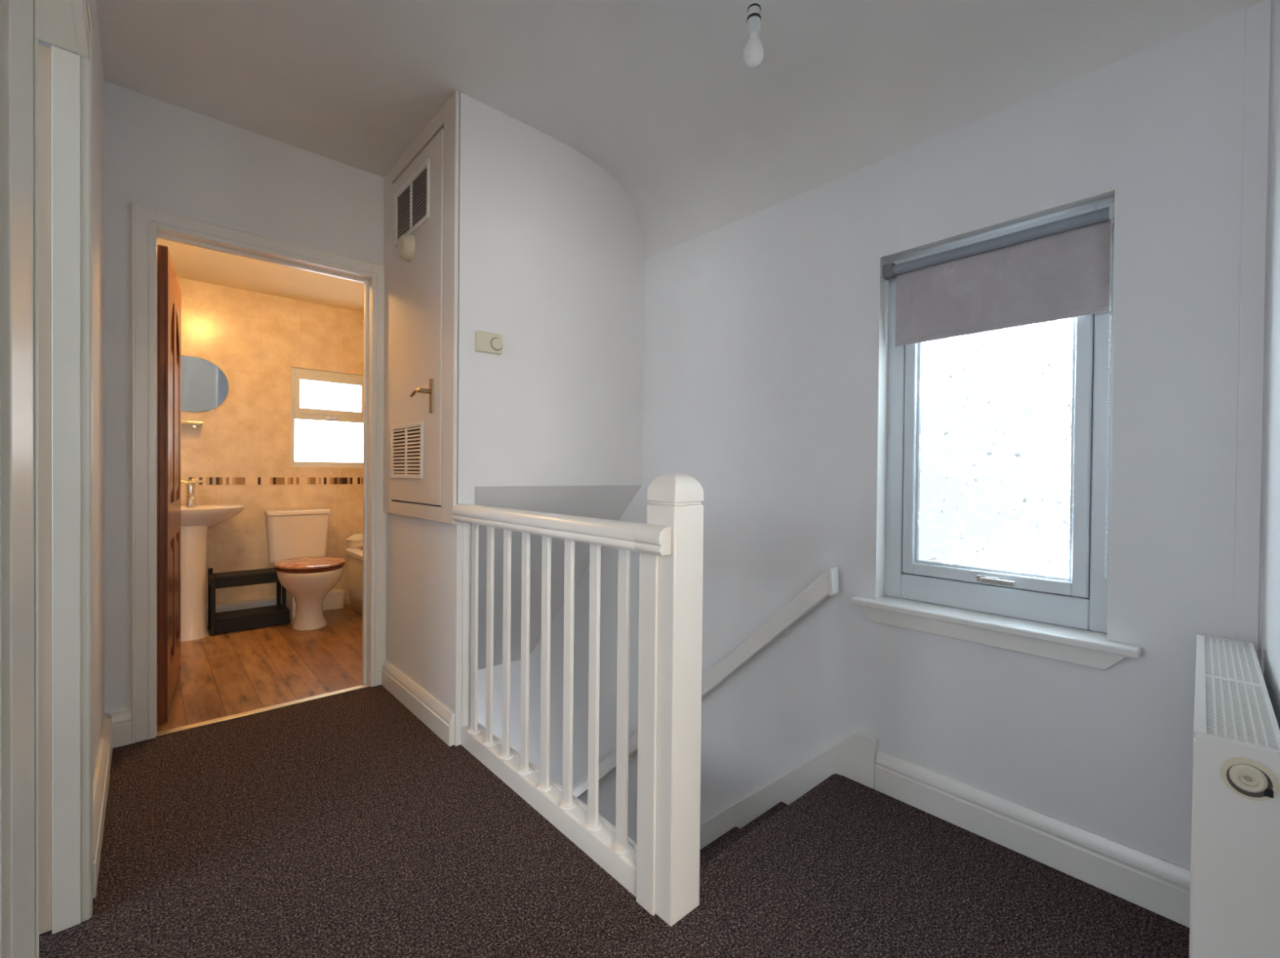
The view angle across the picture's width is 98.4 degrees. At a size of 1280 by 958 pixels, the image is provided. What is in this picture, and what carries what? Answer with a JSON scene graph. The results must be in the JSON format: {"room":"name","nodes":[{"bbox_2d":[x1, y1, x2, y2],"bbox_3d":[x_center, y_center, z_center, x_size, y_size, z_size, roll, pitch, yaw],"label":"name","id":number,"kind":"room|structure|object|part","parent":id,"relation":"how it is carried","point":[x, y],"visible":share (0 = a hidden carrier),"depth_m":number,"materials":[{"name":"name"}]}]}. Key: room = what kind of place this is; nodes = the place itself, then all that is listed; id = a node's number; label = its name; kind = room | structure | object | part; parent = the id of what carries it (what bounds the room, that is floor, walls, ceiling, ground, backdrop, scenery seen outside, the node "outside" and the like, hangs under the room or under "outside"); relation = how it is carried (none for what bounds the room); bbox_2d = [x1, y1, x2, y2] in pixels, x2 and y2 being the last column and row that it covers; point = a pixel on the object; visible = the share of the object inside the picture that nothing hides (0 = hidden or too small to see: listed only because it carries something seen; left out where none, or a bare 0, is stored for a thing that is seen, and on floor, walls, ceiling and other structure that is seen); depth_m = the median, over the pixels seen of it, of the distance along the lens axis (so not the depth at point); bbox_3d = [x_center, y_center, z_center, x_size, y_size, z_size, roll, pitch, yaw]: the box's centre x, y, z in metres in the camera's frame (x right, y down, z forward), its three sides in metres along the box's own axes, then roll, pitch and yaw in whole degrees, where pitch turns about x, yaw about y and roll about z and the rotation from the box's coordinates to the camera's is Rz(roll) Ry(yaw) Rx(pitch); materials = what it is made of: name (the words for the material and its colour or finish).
{"room":"stair landing","nodes":[
{"label":"stair landing","id":0,"kind":"room"},
{"bbox_2d":[37,0,104,778],"bbox_3d":[-0.953,-0.210,0.797,0.130,2.484,3.264,0,1,-42],"label":"wall","id":1,"kind":"structure","parent":0,"point":[98,82],"depth_m":1.79,"materials":[{"name":"white paint"}]},
{"bbox_2d":[0,375,1,957],"bbox_3d":[-0.635,0.013,0.025,0.712,2.060,0.685,0,1,-42],"label":"door","id":2,"kind":"structure","parent":1,"relation":"in","point":[0,375],"depth_m":0.52,"materials":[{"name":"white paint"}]},
{"bbox_2d":[0,0,93,957],"bbox_3d":[-1.260,0.000,0.653,0.822,2.060,1.075,0,1,-42],"label":"door frame","id":3,"kind":"structure","parent":1,"relation":"in","point":[46,342],"depth_m":1.23,"materials":[{"name":"white paint"}]},
{"bbox_2d":[93,712,112,898],"bbox_3d":[-1.666,0.949,1.706,0.024,0.134,0.989,0,1,-42],"label":"baseboard","id":4,"kind":"structure","parent":1,"relation":"attached to","point":[103,766],"depth_m":1.63,"materials":[{"name":"white wood"}]},
{"bbox_2d":[104,80,384,718],"bbox_3d":[-1.315,-0.233,2.729,2.212,2.484,0.096,0,1,-42],"label":"wall","id":5,"kind":"structure","parent":0,"point":[160,154],"depth_m":2.15,"materials":[{"name":"white paint"}]},
{"bbox_2d":[111,708,131,748],"bbox_3d":[-1.963,0.944,2.091,0.056,0.131,0.020,0,1,-42],"label":"baseboard","id":6,"kind":"structure","parent":5,"relation":"attached to","point":[121,720],"depth_m":2.09,"materials":[{"name":"white paint"}]},
{"bbox_2d":[131,202,386,743],"bbox_3d":[-1.872,-0.024,2.721,0.920,2.056,0.865,0,1,-42],"label":"door","id":7,"kind":"structure","parent":5,"relation":"in","point":[156,441],"depth_m":2.26,"materials":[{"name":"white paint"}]},
{"bbox_2d":[156,238,364,312],"bbox_3d":[-2.164,-1.355,3.273,2.550,0.080,1.900,0,1,-42],"label":"ceiling","id":8,"kind":"structure","parent":0,"point":[189,262],"depth_m":3.62,"materials":[{"name":"paint"}]},
{"bbox_2d":[177,277,540,642],"bbox_3d":[-2.249,-0.161,3.293,2.650,2.310,1.990,0,1,-42],"label":"wall","id":9,"kind":"structure","parent":0,"point":[255,339],"depth_m":3.93,"materials":[{"name":"beige tile"}]},
{"bbox_2d":[181,421,203,428],"bbox_3d":[-3.003,-0.358,3.607,0.228,0.035,0.111,0,1,-42],"label":"glass shelf","id":10,"kind":"object","parent":9,"relation":"attached to","point":[193,425],"visible":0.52,"depth_m":3.62,"materials":[{"name":"white"}]},
{"bbox_3d":[-3.003,-0.360,3.605,0.225,0.006,0.107,0,1,-42],"label":"glass","id":11,"kind":"part","parent":10,"relation":"part of","materials":[{"name":"white"}]},
{"bbox_3d":[-3.001,-0.373,3.605,0.228,0.006,0.107,0,1,-42],"label":"guard rail","id":12,"kind":"part","parent":10,"relation":"part of","materials":[{"name":"silver metal"}]},
{"bbox_2d":[181,355,228,412],"bbox_3d":[-3.007,-0.630,3.651,0.464,0.364,0.031,0,1,-42],"label":"wall mirror","id":13,"kind":"object","parent":9,"relation":"attached to","point":[204,385],"visible":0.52,"depth_m":3.70,"materials":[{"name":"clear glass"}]},
{"bbox_2d":[181,477,363,484],"bbox_3d":[-2.765,0.014,3.905,2.500,0.051,0.014,0,1,-42],"label":"tile border","id":14,"kind":"object","parent":9,"relation":"attached to","point":[210,481],"depth_m":4.00,"materials":[{"name":"tile"}]},
{"bbox_2d":[206,589,344,627],"bbox_3d":[-2.940,0.920,3.676,1.735,0.128,0.128,0,1,-42],"label":"boxing","id":15,"kind":"structure","parent":9,"relation":"attached to","point":[334,599],"depth_m":3.90,"materials":[{"name":"white paint"}]},
{"bbox_2d":[290,466,363,467],"bbox_3d":[-2.394,-0.090,4.274,0.545,0.012,0.058,0,1,-42],"label":"trim","id":16,"kind":"structure","parent":9,"relation":"attached to","point":[291,466],"depth_m":4.28,"materials":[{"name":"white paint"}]},
{"bbox_2d":[290,367,364,466],"bbox_3d":[-2.386,-0.459,4.265,0.545,0.735,0.076,0,1,-42],"label":"window","id":17,"kind":"structure","parent":9,"relation":"in","point":[326,407],"depth_m":4.24,"materials":[{"name":"plastic"}]},
{"bbox_3d":[-2.390,-0.289,4.270,0.489,0.315,0.008,0,1,-42],"label":"pane","id":18,"kind":"part","parent":17,"relation":"part of","materials":[{"name":"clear glass"}]},
{"bbox_3d":[-2.387,-0.638,4.266,0.425,0.214,0.008,0,1,-42],"label":"pane","id":19,"kind":"part","parent":17,"relation":"part of","materials":[{"name":"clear glass"}]},
{"bbox_3d":[-2.369,-0.480,4.242,0.080,0.024,0.020,0,1,-42],"label":"handle","id":20,"kind":"part","parent":17,"relation":"part of","materials":[{"name":"silver metal"}]},
{"bbox_2d":[386,92,644,746],"bbox_3d":[-0.731,1.122,2.850,0.950,5.184,1.134,0,1,-42],"label":"wall","id":21,"kind":"structure","parent":0,"point":[551,260],"depth_m":2.37,"materials":[{"name":"white paint"}]},
{"bbox_2d":[382,659,454,746],"bbox_3d":[-0.988,0.955,2.411,0.020,0.122,0.806,0,1,-42],"label":"baseboard","id":22,"kind":"structure","parent":21,"relation":"attached to","point":[437,717],"depth_m":2.33,"materials":[{"name":"white paint"}]},
{"bbox_2d":[382,90,459,524],"bbox_3d":[-0.973,-0.650,2.399,0.134,1.636,0.836,0,1,-42],"label":"upper cabinet","id":23,"kind":"object","parent":21,"relation":"attached to","point":[421,197],"visible":1,"depth_m":2.29,"materials":[{"name":"white paint"}]},
{"bbox_2d":[397,234,415,261],"bbox_3d":[-1.019,-1.009,2.397,0.045,0.112,0.112,0,1,-42],"label":"smoke detector","id":24,"kind":"object","parent":23,"relation":"attached to","point":[406,243],"visible":1,"depth_m":2.37,"materials":[{"name":"beige plastic"}]},
{"bbox_2d":[391,421,423,479],"bbox_3d":[-1.035,-0.123,2.442,0.008,0.240,0.384,0,1,-42],"label":"vent","id":25,"kind":"object","parent":23,"relation":"attached to","point":[406,437],"depth_m":2.43,"materials":[{"name":"white paint"}]},
{"bbox_2d":[394,158,430,247],"bbox_3d":[-0.993,-1.187,2.397,0.008,0.240,0.402,0,1,-42],"label":"vent","id":26,"kind":"object","parent":23,"relation":"attached to","point":[412,199],"depth_m":2.37,"materials":[{"name":"white paint"}]},
{"bbox_3d":[-0.978,-0.638,2.398,0.017,1.480,0.610,0,1,-42],"label":"door","id":27,"kind":"part","parent":23,"relation":"part of","materials":[{"name":"white wood"}]},
{"bbox_3d":[-0.895,-0.337,2.253,0.054,0.140,0.132,0,1,-42],"label":"lever handle","id":28,"kind":"part","parent":23,"relation":"part of","materials":[{"name":"gold metal"}]},
{"bbox_2d":[475,330,502,355],"bbox_3d":[-0.589,-0.534,2.160,0.107,0.077,0.036,0,1,-42],"label":"thermostat","id":29,"kind":"object","parent":21,"relation":"attached to","point":[485,342],"visible":1,"depth_m":2.15,"materials":[{"name":"beige plastic"}]},
{"bbox_2d":[39,604,1189,957],"bbox_3d":[-1.130,1.117,2.120,2.550,0.200,5.067,0,1,-42],"label":"floor","id":30,"kind":"structure","parent":0,"point":[341,825],"depth_m":1.47,"materials":[{"name":"brown carpet"}]},
{"bbox_2d":[181,480,244,641],"bbox_3d":[-2.846,0.491,3.493,0.566,0.992,0.453,0,1,-42],"label":"basin","id":31,"kind":"object","parent":30,"relation":"on","point":[196,520],"visible":0.76,"depth_m":3.40,"materials":[{"name":"ceramic"}]},
{"bbox_2d":[181,480,206,506],"bbox_3d":[-2.918,0.086,3.556,0.160,0.186,0.131,0,1,-5],"label":"tap","id":32,"kind":"object","parent":31,"relation":"on","point":[190,500],"depth_m":3.58,"materials":[{"name":"silver metal"}]},
{"bbox_3d":[-2.844,0.248,3.491,0.566,0.147,0.453,0,1,-42],"label":"bowl","id":33,"kind":"part","parent":31,"relation":"part of","materials":[{"name":"ceramic"}]},
{"bbox_2d":[208,568,288,636],"bbox_3d":[-2.613,0.787,3.690,0.420,0.400,0.240,0,1,-42],"label":"step stool","id":34,"kind":"object","parent":30,"relation":"on","point":[259,617],"visible":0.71,"depth_m":3.61,"materials":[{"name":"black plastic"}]},
{"bbox_3d":[-2.817,0.786,3.621,0.024,0.400,0.024,0,1,-42],"label":"leg","id":35,"kind":"part","parent":34,"relation":"part of","materials":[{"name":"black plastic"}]},
{"bbox_3d":[-2.752,0.657,3.549,0.020,0.060,0.166,0,1,-42],"label":"rail","id":36,"kind":"part","parent":34,"relation":"part of","materials":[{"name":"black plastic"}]},
{"bbox_3d":[-2.690,0.809,3.480,0.024,0.360,0.024,0,1,-42],"label":"leg","id":37,"kind":"part","parent":34,"relation":"part of","materials":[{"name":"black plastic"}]},
{"bbox_3d":[-2.535,0.786,3.874,0.024,0.400,0.024,0,1,-42],"label":"leg","id":38,"kind":"part","parent":34,"relation":"part of","materials":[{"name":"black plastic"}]},
{"bbox_3d":[-2.408,0.809,3.733,0.024,0.360,0.024,0,1,-42],"label":"leg","id":39,"kind":"part","parent":34,"relation":"part of","materials":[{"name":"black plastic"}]},
{"bbox_2d":[264,508,345,631],"bbox_3d":[-2.298,0.606,3.804,0.410,0.767,0.756,0,1,-42],"label":"toilet","id":40,"kind":"object","parent":30,"relation":"on","point":[297,539],"visible":1,"depth_m":3.75,"materials":[{"name":"ceramic"}]},
{"bbox_3d":[-2.486,0.242,4.013,0.392,0.033,0.184,0,1,-42],"label":"cistern lid","id":41,"kind":"part","parent":40,"relation":"part of","materials":[{"name":"ceramic"}]},
{"bbox_3d":[-2.199,0.584,3.693,0.404,0.021,0.452,0,1,-42],"label":"seat","id":42,"kind":"part","parent":40,"relation":"part of","materials":[{"name":"brown wood"}]},
{"bbox_3d":[-2.201,0.558,3.695,0.410,0.026,0.466,0,1,-42],"label":"seat lid","id":43,"kind":"part","parent":40,"relation":"part of","materials":[{"name":"brown wood"}]},
{"bbox_2d":[346,548,363,614],"bbox_3d":[-1.573,0.764,3.940,0.667,0.462,1.544,0,1,-42],"label":"bath","id":44,"kind":"object","parent":30,"relation":"on","point":[354,563],"visible":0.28,"depth_m":4.04,"materials":[{"name":"ceramic"}]},
{"bbox_2d":[346,533,363,548],"bbox_3d":[-2.154,0.471,4.252,0.196,0.102,0.192,0,1,-42],"label":"cloth","id":45,"kind":"object","parent":44,"relation":"on","point":[356,540],"visible":0.61,"depth_m":4.18,"materials":[{"name":"white fabric"}]},
{"bbox_2d":[346,548,363,560],"bbox_3d":[-1.571,0.556,3.938,0.667,0.046,1.544,0,1,-42],"label":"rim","id":46,"kind":"object","parent":44,"relation":"in","point":[357,554],"depth_m":4.03,"materials":[{"name":"ceramic"}]},
{"bbox_2d":[452,473,703,926],"bbox_3d":[-0.283,0.604,1.714,0.141,1.251,1.139,0,1,-42],"label":"balustrade","id":47,"kind":"object","parent":30,"relation":"on","point":[661,870],"visible":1,"depth_m":1.41,"materials":[{"name":"white paint"}]},
{"bbox_3d":[-0.321,1.089,1.755,0.057,0.279,1.041,0,1,-42],"label":"rail","id":48,"kind":"part","parent":47,"relation":"part of","materials":[{"name":"white paint"}]},
{"bbox_3d":[-0.307,0.134,1.691,0.074,0.066,1.129,0,1,-42],"label":"handrail","id":49,"kind":"part","parent":47,"relation":"part of","materials":[{"name":"white paint"}]},
{"bbox_3d":[0.080,0.545,1.340,0.100,0.983,0.098,0,1,-42],"label":"newel post","id":50,"kind":"part","parent":47,"relation":"part of","materials":[{"name":"white paint"}]},
{"bbox_2d":[699,773,839,875],"bbox_3d":[0.373,1.052,1.661,0.850,0.032,0.030,0,1,-42],"label":"nosing","id":51,"kind":"structure","parent":30,"relation":"attached to","point":[715,860],"depth_m":1.65,"materials":[{"name":"brown carpet"}]},
{"bbox_2d":[1189,635,1279,957],"bbox_3d":[1.035,0.699,0.962,0.694,0.700,0.104,0,1,-44],"label":"radiator","id":52,"kind":"object","parent":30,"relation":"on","point":[1235,881],"visible":1,"depth_m":0.74,"materials":[{"name":"metal"}]},
{"bbox_3d":[1.006,0.634,0.999,0.680,0.550,0.008,0,1,-44],"label":"panel","id":53,"kind":"part","parent":52,"relation":"part of","materials":[{"name":"metal"}]},
{"bbox_3d":[0.791,0.631,0.733,0.004,0.556,0.082,0,1,-44],"label":"panel","id":54,"kind":"part","parent":52,"relation":"part of","materials":[{"name":"metal"}]},
{"bbox_2d":[1193,635,1279,755],"bbox_3d":[1.035,0.353,0.969,0.678,0.008,0.084,0,1,-44],"label":"grille","id":55,"kind":"object","parent":52,"relation":"attached to","point":[1234,715],"depth_m":0.86,"materials":[{"name":"metal"}]},
{"bbox_2d":[95,0,1262,259],"bbox_3d":[-0.237,-1.310,1.452,2.485,0.484,3.314,0,1,-42],"label":"ceiling","id":56,"kind":"structure","parent":0,"point":[662,95],"depth_m":1.88,"materials":[{"name":"white paint"}]},
{"bbox_2d":[742,0,764,66],"bbox_3d":[0.287,-1.245,1.388,0.094,0.402,0.094,0,1,-42],"label":"pendant light","id":57,"kind":"object","parent":56,"relation":"hanging from","point":[753,51],"visible":1,"depth_m":1.38,"materials":[{"name":"plastic"}]},
{"bbox_3d":[0.286,-1.082,1.389,0.052,0.075,0.052,0,1,-42],"label":"bulb","id":58,"kind":"part","parent":57,"relation":"part of","materials":[{"name":"white glass"}]},
{"bbox_2d":[477,0,1275,870],"bbox_3d":[0.157,1.081,2.781,0.280,5.284,4.900,0,1,-42],"label":"wall","id":59,"kind":"structure","parent":0,"point":[760,360],"depth_m":1.72,"materials":[{"name":"white paint"}]},
{"bbox_2d":[572,567,839,799],"bbox_3d":[-0.183,1.527,2.899,0.069,2.474,2.584,0,1,-42],"label":"wall handrail","id":60,"kind":"object","parent":59,"relation":"attached to","point":[827,584],"visible":0.62,"depth_m":2.13,"materials":[{"name":"white paint"}]},
{"bbox_2d":[699,732,877,850],"bbox_3d":[-0.146,2.284,2.892,0.022,2.873,2.764,0,1,-42],"label":"string","id":61,"kind":"object","parent":59,"relation":"attached to","point":[854,757],"visible":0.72,"depth_m":2.04,"materials":[{"name":"white paint"}]},
{"bbox_2d":[850,187,1142,670],"bbox_3d":[1.030,-0.132,1.658,0.182,1.224,0.734,0,1,-42],"label":"window","id":62,"kind":"structure","parent":59,"relation":"in","point":[991,464],"depth_m":1.66,"materials":[{"name":"plastic"}]},
{"bbox_3d":[1.058,0.305,1.645,0.030,0.020,0.105,0,1,-42],"label":"handle","id":63,"kind":"part","parent":62,"relation":"part of","materials":[{"name":"silver metal"}]},
{"bbox_3d":[1.014,0.419,1.654,0.152,0.021,0.734,0,1,-42],"label":"sill","id":64,"kind":"part","parent":62,"relation":"part of","materials":[{"name":"white paint"}]},
{"bbox_3d":[1.076,-0.180,1.696,0.008,0.923,0.419,0,1,-42],"label":"pane","id":65,"kind":"part","parent":62,"relation":"part of","materials":[{"name":"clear glass"}]},
{"bbox_3d":[1.072,-0.180,1.692,0.054,1.001,0.493,0,1,-42],"label":"sash","id":66,"kind":"part","parent":62,"relation":"part of","materials":[{"name":"plastic"}]},
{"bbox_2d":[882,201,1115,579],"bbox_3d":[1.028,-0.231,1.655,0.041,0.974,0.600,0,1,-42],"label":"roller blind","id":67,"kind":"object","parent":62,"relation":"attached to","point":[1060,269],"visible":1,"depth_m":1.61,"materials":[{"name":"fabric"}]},
{"bbox_3d":[1.215,-0.214,1.431,0.006,0.949,0.021,1,1,42],"label":"bead chain","id":68,"kind":"part","parent":67,"relation":"part of","materials":[{"name":"plastic"}]},
{"bbox_2d":[874,750,1191,928],"bbox_3d":[1.070,0.980,1.540,0.020,0.128,0.835,0,1,-42],"label":"baseboard","id":69,"kind":"structure","parent":59,"relation":"attached to","point":[1160,886],"depth_m":1.49,"materials":[{"name":"white paint"}]},
{"bbox_2d":[1232,0,1271,658],"bbox_3d":[1.358,-0.065,1.230,0.006,1.970,0.039,0,1,-42],"label":"trim","id":70,"kind":"structure","parent":59,"relation":"attached to","point":[1258,21],"depth_m":1.23,"materials":[{"name":"white wood"}]},
{"bbox_2d":[1260,0,1279,729],"bbox_3d":[0.686,-0.191,0.465,2.134,2.484,0.100,0,1,-44],"label":"wall","id":71,"kind":"structure","parent":0,"point":[1270,630],"depth_m":1.10,"materials":[{"name":"white paint"}]},
{"bbox_3d":[-0.736,3.763,2.903,1.085,0.100,3.600,0,1,-42],"label":"floor","id":72,"kind":"structure","parent":0,"visible":0},
{"bbox_2d":[699,801,787,866],"bbox_3d":[-0.504,2.383,2.633,0.855,2.670,2.608,0,1,-42],"label":"staircase","id":73,"kind":"structure","parent":72,"relation":"on","point":[724,842],"depth_m":1.97,"materials":[{"name":"brown carpet"}]}
]}

